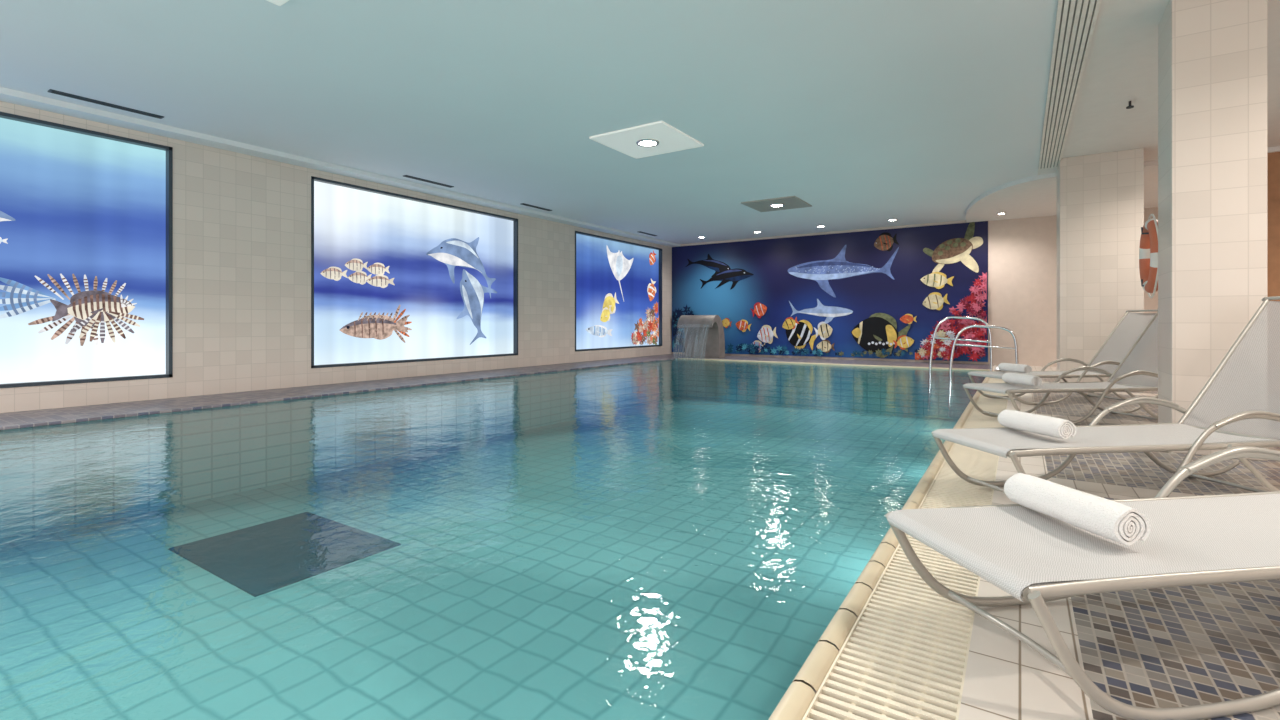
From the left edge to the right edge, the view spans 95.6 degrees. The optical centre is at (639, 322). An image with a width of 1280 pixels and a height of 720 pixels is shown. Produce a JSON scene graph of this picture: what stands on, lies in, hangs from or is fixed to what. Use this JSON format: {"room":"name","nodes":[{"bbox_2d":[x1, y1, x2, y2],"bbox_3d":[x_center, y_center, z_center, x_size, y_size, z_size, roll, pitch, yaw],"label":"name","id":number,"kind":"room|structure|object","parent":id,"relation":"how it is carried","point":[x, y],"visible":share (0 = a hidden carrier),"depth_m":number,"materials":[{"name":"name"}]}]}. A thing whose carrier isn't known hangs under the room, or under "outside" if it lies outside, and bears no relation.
{"room":"indoor swimming pool","nodes":[
{"label":"indoor swimming pool","id":0,"kind":"room"},
{"bbox_2d":[0,101,671,412],"bbox_3d":[-4.435,-0.740,10.748,0.300,3.580,19.520,0,0,33],"label":"wall","id":1,"kind":"structure","parent":0,"point":[242,222],"depth_m":8.58,"materials":[{"name":"beige tile"}]},
{"bbox_2d":[0,112,172,387],"bbox_3d":[-7.544,-0.809,5.809,0.112,3.062,4.650,0,0,33],"label":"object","id":2,"kind":"structure","parent":1,"relation":"in","point":[86,216],"depth_m":7.05,"materials":[{"name":"blue glass"}]},
{"bbox_2d":[0,87,680,246],"bbox_3d":[-4.176,-2.495,10.578,0.320,0.070,19.520,0,0,33],"label":"trim","id":3,"kind":"structure","parent":1,"relation":"attached to","point":[7,95],"depth_m":8.42,"materials":[{"name":"paint"}]},
{"bbox_2d":[311,176,517,367],"bbox_3d":[-4.032,-0.809,11.171,0.112,3.062,4.550,0,0,33],"label":"window","id":4,"kind":"structure","parent":1,"relation":"in","point":[396,278],"depth_m":10.76,"materials":[{"name":"glass"}]},
{"bbox_2d":[575,231,661,350],"bbox_3d":[-0.510,-0.809,16.533,0.127,3.062,4.280,0,0,33],"label":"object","id":5,"kind":"structure","parent":1,"relation":"in","point":[618,283],"depth_m":16.37,"materials":[{"name":"blue glass"}]},
{"bbox_2d":[0,0,1279,243],"bbox_3d":[1.579,-2.605,6.927,14.550,0.150,19.720,0,0,33],"label":"ceiling","id":6,"kind":"structure","parent":0,"point":[867,113],"depth_m":6.26,"materials":[{"name":"paint"}]},
{"bbox_2d":[48,89,163,118],"bbox_3d":[-6.145,-2.522,6.715,0.100,0.016,1.000,0,0,33],"label":"ceiling vent","id":7,"kind":"object","parent":6,"relation":"in","point":[49,90],"visible":1,"depth_m":6.66,"materials":[{"name":"black metal"}]},
{"bbox_2d":[267,0,288,5],"bbox_3d":[-2.682,-2.507,3.789,1.150,0.045,1.150,0,0,33],"label":"ceiling lamp","id":8,"kind":"object","parent":6,"relation":"in","point":[278,2],"depth_m":4.52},
{"bbox_2d":[403,175,453,187],"bbox_3d":[-3.761,-2.522,10.354,0.100,0.016,1.000,0,0,33],"label":"ceiling vent","id":9,"kind":"object","parent":6,"relation":"in","point":[407,176],"visible":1,"depth_m":10.30,"materials":[{"name":"black metal"}]},
{"bbox_2d":[521,203,551,210],"bbox_3d":[-2.254,-2.522,12.654,0.100,0.016,0.900,0,0,33],"label":"ceiling vent","id":10,"kind":"object","parent":6,"relation":"in","point":[522,203],"visible":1,"depth_m":12.62,"materials":[{"name":"black metal"}]},
{"bbox_2d":[589,121,703,158],"bbox_3d":[0.107,-2.507,8.047,1.150,0.045,1.150,0,0,33],"label":"ceiling lamp","id":11,"kind":"object","parent":6,"relation":"in","point":[655,138],"depth_m":7.96,"materials":[{"name":"white plastic"}]},
{"bbox_2d":[741,196,811,211],"bbox_3d":[2.908,-2.507,12.321,1.150,0.045,1.150,0,0,33],"label":"ceiling lamp","id":12,"kind":"object","parent":6,"relation":"in","point":[790,202],"depth_m":12.24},
{"bbox_2d":[1038,0,1101,169],"bbox_3d":[2.929,-2.514,3.760,0.280,0.028,13.500,0,0,33],"label":"ceiling vent","id":13,"kind":"object","parent":6,"relation":"in","point":[1076,20],"visible":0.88,"depth_m":5.74,"materials":[{"name":"white metal"}]},
{"bbox_2d":[1126,101,1133,108],"bbox_3d":[5.591,-2.493,6.618,0.070,0.075,0.067,0,0,33],"label":"sprinkler","id":14,"kind":"object","parent":6,"relation":"attached to","point":[1130,106],"visible":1,"depth_m":6.61,"materials":[{"name":"black metal"}]},
{"bbox_2d":[0,354,1279,719],"bbox_3d":[1.566,1.150,6.816,14.050,0.300,19.520,0,0,33],"label":"floor","id":15,"kind":"structure","parent":0,"point":[1180,646],"depth_m":1.92,"materials":[{"name":"white tile"}]},
{"bbox_2d":[0,358,677,429],"bbox_3d":[-3.553,1.003,9.429,0.102,0.034,16.880,0,0,33],"label":"coping","id":16,"kind":"object","parent":15,"relation":"on","point":[103,417],"visible":1,"depth_m":7.38,"materials":[{"name":"tile"}]},
{"bbox_2d":[0,362,979,719],"bbox_3d":[-0.376,1.547,7.300,7.570,1.106,16.800,0,0,33],"label":"basin","id":17,"kind":"object","parent":15,"relation":"in","point":[484,577],"visible":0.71,"depth_m":5.13,"materials":[{"name":"liquid"}]},
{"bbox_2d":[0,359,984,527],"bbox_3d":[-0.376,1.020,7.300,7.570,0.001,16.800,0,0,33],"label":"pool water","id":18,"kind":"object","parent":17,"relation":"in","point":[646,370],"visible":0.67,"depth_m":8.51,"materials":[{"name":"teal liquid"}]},
{"bbox_2d":[677,315,724,357],"bbox_3d":[1.657,0.398,16.488,1.100,1.244,1.200,0,0,33],"label":"waterfall","id":19,"kind":"object","parent":15,"relation":"on","point":[704,334],"visible":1,"depth_m":16.53,"materials":[{"name":"liquid"}]},
{"bbox_2d":[678,358,989,370],"bbox_3d":[4.246,1.003,14.355,7.570,0.034,0.092,0,0,33],"label":"coping","id":20,"kind":"object","parent":15,"relation":"on","point":[678,358],"visible":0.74,"depth_m":13.89,"materials":[{"name":"ceramic"}]},
{"bbox_2d":[768,370,993,719],"bbox_3d":[2.816,1.021,5.203,0.068,0.078,16.790,0,0,33],"label":"coping","id":21,"kind":"object","parent":15,"relation":"on","point":[798,697],"visible":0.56,"depth_m":1.93,"materials":[{"name":"ceramic"}]},
{"bbox_2d":[927,316,992,410],"bbox_3d":[6.734,0.878,12.206,1.233,2.046,0.095,0,0,33],"label":"pool handrail","id":22,"kind":"object","parent":15,"relation":"on","point":[949,317],"visible":0.86,"depth_m":12.18,"materials":[{"name":"metal"}]},
{"bbox_2d":[948,325,1017,416],"bbox_3d":[6.722,0.970,11.377,1.223,1.862,0.095,0,0,33],"label":"pool handrail","id":23,"kind":"object","parent":15,"relation":"on","point":[970,326],"visible":0.85,"depth_m":11.39,"materials":[{"name":"metal"}]},
{"bbox_2d":[963,311,1157,424],"bbox_3d":[4.646,0.414,5.988,2.460,1.180,0.636,0,0,-9],"label":"sun lounger","id":24,"kind":"object","parent":15,"relation":"on","point":[1138,370],"visible":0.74,"depth_m":6.11,"materials":[{"name":"fabric"}]},
{"bbox_2d":[1002,373,1041,385],"bbox_3d":[3.914,0.577,5.954,0.123,0.107,0.412,0,0,-6],"label":"rolled towel","id":25,"kind":"object","parent":24,"relation":"on","point":[1030,380],"visible":1,"depth_m":5.88,"materials":[{"name":"white fabric"}]},
{"bbox_2d":[968,310,1157,404],"bbox_3d":[5.546,0.414,7.490,2.460,1.180,0.636,0,0,-9],"label":"sun lounger","id":26,"kind":"object","parent":15,"relation":"on","point":[1130,327],"visible":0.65,"depth_m":7.67,"materials":[{"name":"fabric"}]},
{"bbox_2d":[998,363,1031,372],"bbox_3d":[4.814,0.577,7.456,0.123,0.107,0.412,0,0,-12],"label":"rolled towel","id":27,"kind":"object","parent":26,"relation":"on","point":[1020,368],"visible":1,"depth_m":7.39,"materials":[{"name":"white fabric"}]},
{"bbox_2d":[885,446,1279,719],"bbox_3d":[2.094,0.414,1.873,2.460,1.180,0.636,0,0,-9],"label":"sun lounger","id":28,"kind":"object","parent":15,"relation":"on","point":[1037,558],"visible":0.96,"depth_m":1.69,"materials":[{"name":"fabric"}]},
{"bbox_2d":[1004,473,1150,544],"bbox_3d":[1.362,0.577,1.839,0.123,0.107,0.412,0,0,-9],"label":"rolled towel","id":29,"kind":"object","parent":28,"relation":"on","point":[1109,519],"visible":1,"depth_m":1.75,"materials":[{"name":"white fabric"}]},
{"bbox_2d":[1057,148,1143,391],"bbox_3d":[7.115,-0.765,9.027,0.990,3.530,0.900,0,0,33],"label":"column","id":30,"kind":"structure","parent":15,"relation":"on","point":[1100,197],"depth_m":8.68,"materials":[{"name":"beige tile"}]},
{"bbox_2d":[931,296,1279,497],"bbox_3d":[3.003,0.414,3.370,2.460,1.180,0.636,0,0,-9],"label":"sun lounger","id":31,"kind":"object","parent":15,"relation":"on","point":[1239,404],"visible":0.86,"depth_m":3.49,"materials":[{"name":"fabric"}]},
{"bbox_2d":[998,409,1076,438],"bbox_3d":[2.271,0.577,3.336,0.123,0.107,0.412,0,0,-12],"label":"rolled towel","id":32,"kind":"object","parent":31,"relation":"on","point":[1034,423],"visible":1,"depth_m":3.26,"materials":[{"name":"white fabric"}]},
{"bbox_2d":[1158,0,1267,460],"bbox_3d":[4.471,-0.765,4.561,0.520,3.530,0.530,0,0,33],"label":"column","id":33,"kind":"structure","parent":15,"relation":"on","point":[1213,54],"depth_m":4.37,"materials":[{"name":"beige tile"}]},
{"bbox_2d":[1139,214,1157,297],"bbox_3d":[4.703,-0.620,5.304,0.153,0.784,0.957,0,0,33],"label":"lifebuoy","id":34,"kind":"object","parent":33,"relation":"attached to","point":[1148,249],"visible":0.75,"depth_m":5.30,"materials":[{"name":"orange plastic"}]},
{"bbox_2d":[672,207,1157,366],"bbox_3d":[6.844,-0.740,15.146,14.350,3.580,0.200,0,0,33],"label":"wall","id":35,"kind":"structure","parent":0,"point":[1022,252],"depth_m":13.65,"materials":[{"name":"beige paint"}]},
{"bbox_2d":[672,221,987,361],"bbox_3d":[4.617,-0.805,16.250,8.795,3.491,0.394,0,0,33],"label":"wall mural","id":36,"kind":"object","parent":35,"relation":"attached to","point":[879,294],"visible":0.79,"depth_m":15.82,"materials":[{"name":"blue tile"}]},
{"bbox_2d":[966,146,1279,222],"bbox_3d":[9.210,-2.495,10.865,5.700,0.070,4.370,0,0,33],"label":"ceiling","id":37,"kind":"structure","parent":35,"relation":"attached to","point":[1035,196],"depth_m":11.46,"materials":[{"name":"paint"}]},
{"bbox_2d":[1268,152,1279,300],"bbox_3d":[9.453,-0.730,8.225,2.400,3.460,0.120,0,0,33],"label":"wood wall panel","id":38,"kind":"object","parent":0,"point":[1274,157],"depth_m":8.36,"materials":[{"name":"brown wood"}]}
]}

